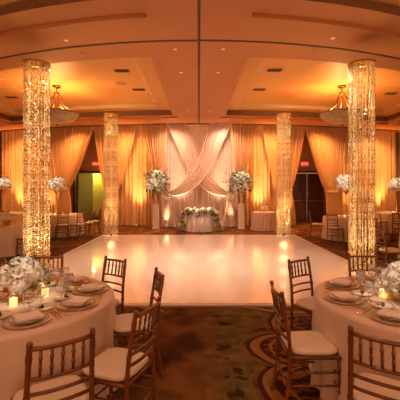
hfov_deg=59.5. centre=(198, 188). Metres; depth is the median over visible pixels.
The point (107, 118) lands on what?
column
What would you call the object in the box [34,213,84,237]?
tablecloth
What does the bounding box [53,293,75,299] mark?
plate
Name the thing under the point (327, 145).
drape
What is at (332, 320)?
tablecloth
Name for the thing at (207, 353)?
floor
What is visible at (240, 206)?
pedestal
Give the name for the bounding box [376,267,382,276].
water goblet
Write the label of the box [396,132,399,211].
wall
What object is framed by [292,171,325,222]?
door
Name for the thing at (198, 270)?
floor
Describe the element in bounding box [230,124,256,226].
drape
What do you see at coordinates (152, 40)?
trim
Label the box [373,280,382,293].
bowl
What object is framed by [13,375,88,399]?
seat cushion
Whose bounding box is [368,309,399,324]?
charger plate
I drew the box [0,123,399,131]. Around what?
trim
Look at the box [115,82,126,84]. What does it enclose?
recessed light
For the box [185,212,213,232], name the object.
tablecloth
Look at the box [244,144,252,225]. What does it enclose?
drape
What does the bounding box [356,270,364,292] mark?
wine glass
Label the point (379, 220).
chair
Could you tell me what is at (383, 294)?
votive candle
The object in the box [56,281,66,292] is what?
bowl
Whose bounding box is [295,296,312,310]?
seat cushion
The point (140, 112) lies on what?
trim
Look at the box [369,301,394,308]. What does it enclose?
plate
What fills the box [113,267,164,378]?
chair
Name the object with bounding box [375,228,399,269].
chair
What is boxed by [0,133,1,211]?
wall
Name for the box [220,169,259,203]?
flowers
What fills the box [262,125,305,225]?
drape
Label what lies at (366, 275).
folded napkin
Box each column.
[23,59,51,272]
[103,113,118,236]
[276,113,290,236]
[347,59,375,275]
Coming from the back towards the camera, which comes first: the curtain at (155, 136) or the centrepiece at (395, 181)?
the curtain at (155, 136)
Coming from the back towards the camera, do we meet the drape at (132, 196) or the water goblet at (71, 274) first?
the drape at (132, 196)
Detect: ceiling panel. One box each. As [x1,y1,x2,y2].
[0,58,154,108]
[243,58,399,108]
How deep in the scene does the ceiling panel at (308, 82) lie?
11.33 m
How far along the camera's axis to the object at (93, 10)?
6.03 m
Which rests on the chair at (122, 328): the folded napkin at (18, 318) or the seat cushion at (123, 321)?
the seat cushion at (123, 321)
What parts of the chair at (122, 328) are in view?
seat frame, post, post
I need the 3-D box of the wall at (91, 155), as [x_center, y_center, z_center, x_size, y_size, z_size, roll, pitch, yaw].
[0.000,-0.617,18.119,20.800,4.634,2.238,0,0,0]
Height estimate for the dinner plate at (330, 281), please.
0.018 m
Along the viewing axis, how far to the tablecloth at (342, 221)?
11.29 m
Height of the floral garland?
1.060 m
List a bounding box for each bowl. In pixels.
[0,285,36,300]
[1,221,10,224]
[23,290,34,302]
[36,283,46,297]
[43,264,51,274]
[51,268,60,277]
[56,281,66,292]
[61,274,69,286]
[66,273,73,282]
[356,270,364,282]
[363,281,372,292]
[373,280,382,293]
[386,286,399,301]
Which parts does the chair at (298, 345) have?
post, rail, rail, rail, post, seat frame, leg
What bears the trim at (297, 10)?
attached to the ceiling
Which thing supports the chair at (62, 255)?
on the floor at (207, 353)
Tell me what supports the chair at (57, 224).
on the floor at (207, 353)
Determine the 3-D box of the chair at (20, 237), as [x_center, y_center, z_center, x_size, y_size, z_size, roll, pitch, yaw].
[-4.324,1.239,8.948,0.490,0.930,0.417,0,0,15]
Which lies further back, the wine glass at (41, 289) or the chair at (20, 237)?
the chair at (20, 237)
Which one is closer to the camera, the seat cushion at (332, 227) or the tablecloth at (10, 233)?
the tablecloth at (10, 233)
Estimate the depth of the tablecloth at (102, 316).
2.47 m
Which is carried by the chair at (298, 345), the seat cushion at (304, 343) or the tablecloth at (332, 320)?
the seat cushion at (304, 343)
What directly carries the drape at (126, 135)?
hanging from the ceiling
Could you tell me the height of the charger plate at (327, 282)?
0.016 m
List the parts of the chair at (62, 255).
rail, post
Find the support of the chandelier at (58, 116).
hanging from the ceiling panel at (87, 82)
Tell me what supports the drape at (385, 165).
hanging from the ceiling
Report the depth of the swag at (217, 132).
15.43 m
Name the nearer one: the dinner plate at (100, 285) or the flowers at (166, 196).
the dinner plate at (100, 285)
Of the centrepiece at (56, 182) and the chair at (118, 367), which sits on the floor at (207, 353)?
the chair at (118, 367)
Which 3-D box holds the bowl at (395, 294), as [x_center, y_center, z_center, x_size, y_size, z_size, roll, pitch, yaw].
[1.740,0.895,2.970,0.326,0.085,0.326,0,0,0]
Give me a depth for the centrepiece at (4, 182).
13.60 m
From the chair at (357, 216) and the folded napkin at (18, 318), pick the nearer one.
the folded napkin at (18, 318)
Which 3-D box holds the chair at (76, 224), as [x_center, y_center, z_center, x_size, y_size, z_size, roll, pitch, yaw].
[-4.181,1.239,12.154,0.490,0.930,0.417,0,0,38]
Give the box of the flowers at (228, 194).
[226,190,235,202]
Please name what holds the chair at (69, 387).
on the floor at (207, 353)
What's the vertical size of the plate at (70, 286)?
0.016 m
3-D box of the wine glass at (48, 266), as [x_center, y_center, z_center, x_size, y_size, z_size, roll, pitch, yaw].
[-1.483,0.837,3.427,0.076,0.201,0.076,0,0,0]
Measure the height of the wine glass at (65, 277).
0.201 m
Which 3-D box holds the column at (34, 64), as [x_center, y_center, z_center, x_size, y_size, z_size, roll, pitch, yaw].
[-3.160,-0.397,6.820,0.538,4.134,0.538,0,0,14]
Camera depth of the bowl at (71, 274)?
3.18 m
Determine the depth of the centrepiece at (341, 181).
11.76 m
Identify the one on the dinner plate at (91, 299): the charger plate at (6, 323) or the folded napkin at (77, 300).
the folded napkin at (77, 300)
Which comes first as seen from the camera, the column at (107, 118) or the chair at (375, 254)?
the chair at (375, 254)
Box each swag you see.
[161,123,231,226]
[167,123,236,226]
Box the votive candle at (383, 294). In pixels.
[379,289,386,297]
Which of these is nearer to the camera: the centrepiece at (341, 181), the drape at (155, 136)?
the centrepiece at (341, 181)
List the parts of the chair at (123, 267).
post, rail, rail, rail, post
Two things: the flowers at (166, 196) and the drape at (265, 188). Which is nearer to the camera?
the flowers at (166, 196)
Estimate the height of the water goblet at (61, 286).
0.166 m
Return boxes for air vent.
[114,69,129,71]
[266,69,282,71]
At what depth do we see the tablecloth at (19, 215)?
13.38 m
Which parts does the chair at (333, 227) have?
post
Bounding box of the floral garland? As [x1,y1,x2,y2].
[177,206,223,230]
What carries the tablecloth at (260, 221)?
on the table
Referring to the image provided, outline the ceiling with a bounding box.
[0,0,399,132]
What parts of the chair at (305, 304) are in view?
post, rail, rail, seat frame, rail, rail, post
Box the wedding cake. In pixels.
[259,198,268,211]
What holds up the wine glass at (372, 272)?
on the tablecloth at (332, 320)
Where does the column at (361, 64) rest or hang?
on the floor at (198, 270)
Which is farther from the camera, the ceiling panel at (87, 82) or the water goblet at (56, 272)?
the ceiling panel at (87, 82)
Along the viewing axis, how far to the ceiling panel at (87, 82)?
11.33 m
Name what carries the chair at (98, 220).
on the floor at (207, 353)
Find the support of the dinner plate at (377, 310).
on the charger plate at (371, 313)
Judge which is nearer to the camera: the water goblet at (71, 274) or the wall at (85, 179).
the water goblet at (71, 274)
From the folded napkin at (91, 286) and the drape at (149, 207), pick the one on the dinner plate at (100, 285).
the folded napkin at (91, 286)
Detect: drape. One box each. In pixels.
[2,129,59,219]
[47,126,93,212]
[94,125,137,225]
[118,126,145,225]
[141,124,167,226]
[145,145,153,225]
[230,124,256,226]
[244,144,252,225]
[252,126,275,211]
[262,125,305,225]
[305,127,348,214]
[338,129,395,215]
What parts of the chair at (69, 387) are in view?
post, rail, rail, rail, rail, post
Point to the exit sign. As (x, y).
(302, 163)
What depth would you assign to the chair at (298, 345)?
2.67 m
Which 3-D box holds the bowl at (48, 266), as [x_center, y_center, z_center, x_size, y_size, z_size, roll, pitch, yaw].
[-1.483,0.793,3.427,0.076,0.110,0.076,0,0,0]
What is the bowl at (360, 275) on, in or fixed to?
on the wine glass at (360, 275)
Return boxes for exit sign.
[301,162,308,165]
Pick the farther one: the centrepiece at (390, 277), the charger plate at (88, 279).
the charger plate at (88, 279)
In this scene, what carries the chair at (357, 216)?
on the floor at (207, 353)
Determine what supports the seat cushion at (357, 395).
on the chair at (365, 386)
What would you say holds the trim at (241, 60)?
attached to the ceiling
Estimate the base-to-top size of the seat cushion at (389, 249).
0.059 m
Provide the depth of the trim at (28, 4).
5.89 m
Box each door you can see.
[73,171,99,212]
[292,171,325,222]
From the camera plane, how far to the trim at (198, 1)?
7.63 m
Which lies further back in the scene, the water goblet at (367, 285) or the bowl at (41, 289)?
the water goblet at (367, 285)
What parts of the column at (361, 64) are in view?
plate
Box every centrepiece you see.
[0,176,12,212]
[0,210,16,224]
[0,254,49,300]
[45,175,67,214]
[334,172,357,216]
[372,257,399,301]
[387,176,399,212]
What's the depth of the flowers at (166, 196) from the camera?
15.15 m
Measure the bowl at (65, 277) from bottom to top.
0.110 m
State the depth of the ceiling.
7.16 m
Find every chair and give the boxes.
[11,327,95,399]
[16,221,40,255]
[33,254,63,272]
[55,212,68,239]
[69,211,86,238]
[78,296,161,399]
[80,210,95,235]
[88,210,100,233]
[101,256,127,342]
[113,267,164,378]
[270,280,341,399]
[287,256,313,330]
[309,211,322,237]
[326,214,343,243]
[347,325,399,399]
[348,216,363,244]
[348,253,377,275]
[373,210,387,233]
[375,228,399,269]
[392,212,399,241]
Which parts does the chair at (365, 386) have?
post, rail, rail, rail, rail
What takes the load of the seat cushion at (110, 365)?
on the chair at (118, 367)
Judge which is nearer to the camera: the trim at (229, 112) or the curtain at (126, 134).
the trim at (229, 112)
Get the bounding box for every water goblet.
[23,290,34,311]
[51,268,60,286]
[56,281,66,302]
[65,273,73,292]
[363,280,372,302]
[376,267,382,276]
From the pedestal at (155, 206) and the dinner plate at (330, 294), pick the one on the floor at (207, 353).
the pedestal at (155, 206)
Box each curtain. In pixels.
[94,125,137,189]
[141,124,167,171]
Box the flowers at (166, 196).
[161,189,171,200]
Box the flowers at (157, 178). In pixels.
[137,168,175,203]
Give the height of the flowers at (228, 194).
0.604 m
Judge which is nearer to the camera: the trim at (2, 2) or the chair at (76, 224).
the trim at (2, 2)
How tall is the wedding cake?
0.576 m
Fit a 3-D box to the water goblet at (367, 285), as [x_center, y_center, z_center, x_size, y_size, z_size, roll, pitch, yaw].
[1.411,0.855,2.917,0.086,0.166,0.086,0,0,0]
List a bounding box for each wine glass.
[36,282,46,308]
[43,264,51,282]
[61,267,69,275]
[61,274,69,293]
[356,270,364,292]
[369,265,376,281]
[373,279,382,304]
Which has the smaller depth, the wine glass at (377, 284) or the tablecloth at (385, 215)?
the wine glass at (377, 284)
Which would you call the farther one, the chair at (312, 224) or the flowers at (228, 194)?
the flowers at (228, 194)
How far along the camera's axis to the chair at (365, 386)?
1.98 m
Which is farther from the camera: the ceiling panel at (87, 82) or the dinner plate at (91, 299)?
the ceiling panel at (87, 82)
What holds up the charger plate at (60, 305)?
on the tablecloth at (102, 316)
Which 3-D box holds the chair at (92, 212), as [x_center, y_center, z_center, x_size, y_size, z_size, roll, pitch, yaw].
[-4.045,1.239,12.788,0.490,0.930,0.417,0,0,8]
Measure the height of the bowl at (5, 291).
0.085 m
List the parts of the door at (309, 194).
panel moulding, panel moulding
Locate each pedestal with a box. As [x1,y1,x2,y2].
[152,204,159,228]
[237,204,244,228]
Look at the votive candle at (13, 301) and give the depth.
2.78 m
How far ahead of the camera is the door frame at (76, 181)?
17.47 m
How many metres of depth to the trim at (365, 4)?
5.89 m
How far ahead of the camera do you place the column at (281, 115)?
12.35 m
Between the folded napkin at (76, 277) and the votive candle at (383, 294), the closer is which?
the votive candle at (383, 294)
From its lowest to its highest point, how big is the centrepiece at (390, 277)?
0.374 m
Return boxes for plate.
[0,311,12,318]
[2,311,51,328]
[9,311,44,323]
[30,303,53,310]
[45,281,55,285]
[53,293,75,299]
[55,285,75,290]
[57,298,98,309]
[59,277,91,284]
[63,298,92,305]
[72,285,107,294]
[77,284,102,290]
[324,280,359,288]
[324,293,364,304]
[329,279,354,285]
[329,293,358,300]
[351,290,372,295]
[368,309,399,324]
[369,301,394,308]
[375,309,399,319]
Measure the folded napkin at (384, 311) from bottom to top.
0.015 m
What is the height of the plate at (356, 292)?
0.016 m
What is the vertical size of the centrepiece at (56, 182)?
1.468 m
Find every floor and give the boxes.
[0,218,399,399]
[47,235,367,306]
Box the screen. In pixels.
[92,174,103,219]
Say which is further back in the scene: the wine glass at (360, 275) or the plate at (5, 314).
the wine glass at (360, 275)
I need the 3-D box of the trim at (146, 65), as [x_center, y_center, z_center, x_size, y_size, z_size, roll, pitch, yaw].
[-4.745,-3.239,11.819,7.310,0.010,7.686,0,0,0]
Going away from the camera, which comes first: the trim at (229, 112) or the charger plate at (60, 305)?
the charger plate at (60, 305)
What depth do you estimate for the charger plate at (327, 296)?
2.90 m
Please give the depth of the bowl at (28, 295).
2.62 m
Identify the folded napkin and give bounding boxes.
[12,310,43,322]
[64,296,91,304]
[74,275,85,280]
[81,283,99,290]
[331,278,351,285]
[331,292,357,299]
[365,274,378,278]
[376,308,399,318]
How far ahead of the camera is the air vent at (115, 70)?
9.92 m
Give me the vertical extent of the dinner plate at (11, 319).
0.018 m
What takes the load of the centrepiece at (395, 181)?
on the tablecloth at (385, 215)
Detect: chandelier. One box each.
[33,85,79,125]
[319,85,365,125]
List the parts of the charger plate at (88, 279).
plate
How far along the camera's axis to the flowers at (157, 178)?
14.71 m
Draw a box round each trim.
[0,0,25,5]
[0,0,90,15]
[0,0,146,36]
[0,40,399,59]
[0,57,169,116]
[0,57,176,123]
[0,110,171,121]
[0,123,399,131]
[197,0,200,123]
[221,57,399,123]
[226,110,399,121]
[228,57,399,116]
[251,0,399,36]
[307,0,399,15]
[372,0,399,6]
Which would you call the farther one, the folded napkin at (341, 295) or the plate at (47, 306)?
the folded napkin at (341, 295)
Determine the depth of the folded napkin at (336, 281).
3.37 m
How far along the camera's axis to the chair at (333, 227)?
10.98 m
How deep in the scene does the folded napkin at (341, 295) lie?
2.93 m
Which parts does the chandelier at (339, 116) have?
lamp shade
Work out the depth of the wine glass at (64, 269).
3.25 m
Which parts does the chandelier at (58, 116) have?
lamp shade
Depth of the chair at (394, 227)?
11.58 m
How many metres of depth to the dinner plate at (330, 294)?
2.93 m
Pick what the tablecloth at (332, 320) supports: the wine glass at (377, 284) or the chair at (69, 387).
the wine glass at (377, 284)
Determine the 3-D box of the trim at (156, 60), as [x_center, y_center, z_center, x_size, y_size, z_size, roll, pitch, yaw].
[-4.745,-2.977,11.844,7.710,0.085,8.167,0,0,0]
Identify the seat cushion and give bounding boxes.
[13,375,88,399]
[82,347,148,381]
[113,312,153,332]
[281,331,336,355]
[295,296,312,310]
[328,226,342,228]
[353,373,399,399]
[379,247,399,252]
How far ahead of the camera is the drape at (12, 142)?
17.57 m
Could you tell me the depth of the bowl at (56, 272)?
3.37 m
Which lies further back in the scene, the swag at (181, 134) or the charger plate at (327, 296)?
the swag at (181, 134)
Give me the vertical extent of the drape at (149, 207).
4.594 m
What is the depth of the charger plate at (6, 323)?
2.42 m
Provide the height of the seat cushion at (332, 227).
0.059 m
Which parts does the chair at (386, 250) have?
post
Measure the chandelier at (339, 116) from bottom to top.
1.320 m
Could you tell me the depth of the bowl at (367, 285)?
2.89 m
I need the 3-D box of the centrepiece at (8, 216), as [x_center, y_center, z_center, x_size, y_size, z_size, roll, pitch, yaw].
[-5.027,0.745,9.137,0.606,0.387,0.538,0,0,0]
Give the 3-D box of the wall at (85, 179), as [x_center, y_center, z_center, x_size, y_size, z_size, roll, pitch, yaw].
[-5.600,0.200,20.763,4.400,3.000,0.100,0,0,0]
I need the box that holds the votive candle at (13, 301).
[9,297,17,306]
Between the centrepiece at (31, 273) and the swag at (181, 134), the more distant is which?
the swag at (181, 134)
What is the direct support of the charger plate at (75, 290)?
on the tablecloth at (102, 316)
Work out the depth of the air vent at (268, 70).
9.92 m
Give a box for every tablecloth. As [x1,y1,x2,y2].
[0,212,26,221]
[0,222,29,257]
[0,275,117,399]
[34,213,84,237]
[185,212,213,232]
[251,211,276,230]
[309,276,399,399]
[321,215,379,241]
[375,211,399,233]
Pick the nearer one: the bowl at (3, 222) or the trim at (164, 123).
the bowl at (3, 222)
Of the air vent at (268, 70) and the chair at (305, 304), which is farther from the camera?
the air vent at (268, 70)
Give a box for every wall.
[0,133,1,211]
[69,130,316,212]
[79,173,100,217]
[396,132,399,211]
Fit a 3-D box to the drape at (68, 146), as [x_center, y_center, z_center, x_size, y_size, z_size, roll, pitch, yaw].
[-6.090,-0.617,16.481,2.474,4.594,0.286,0,0,13]
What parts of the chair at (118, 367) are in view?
leg, seat frame, post, rail, rail, rail, rail, post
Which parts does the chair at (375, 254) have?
post, rail, post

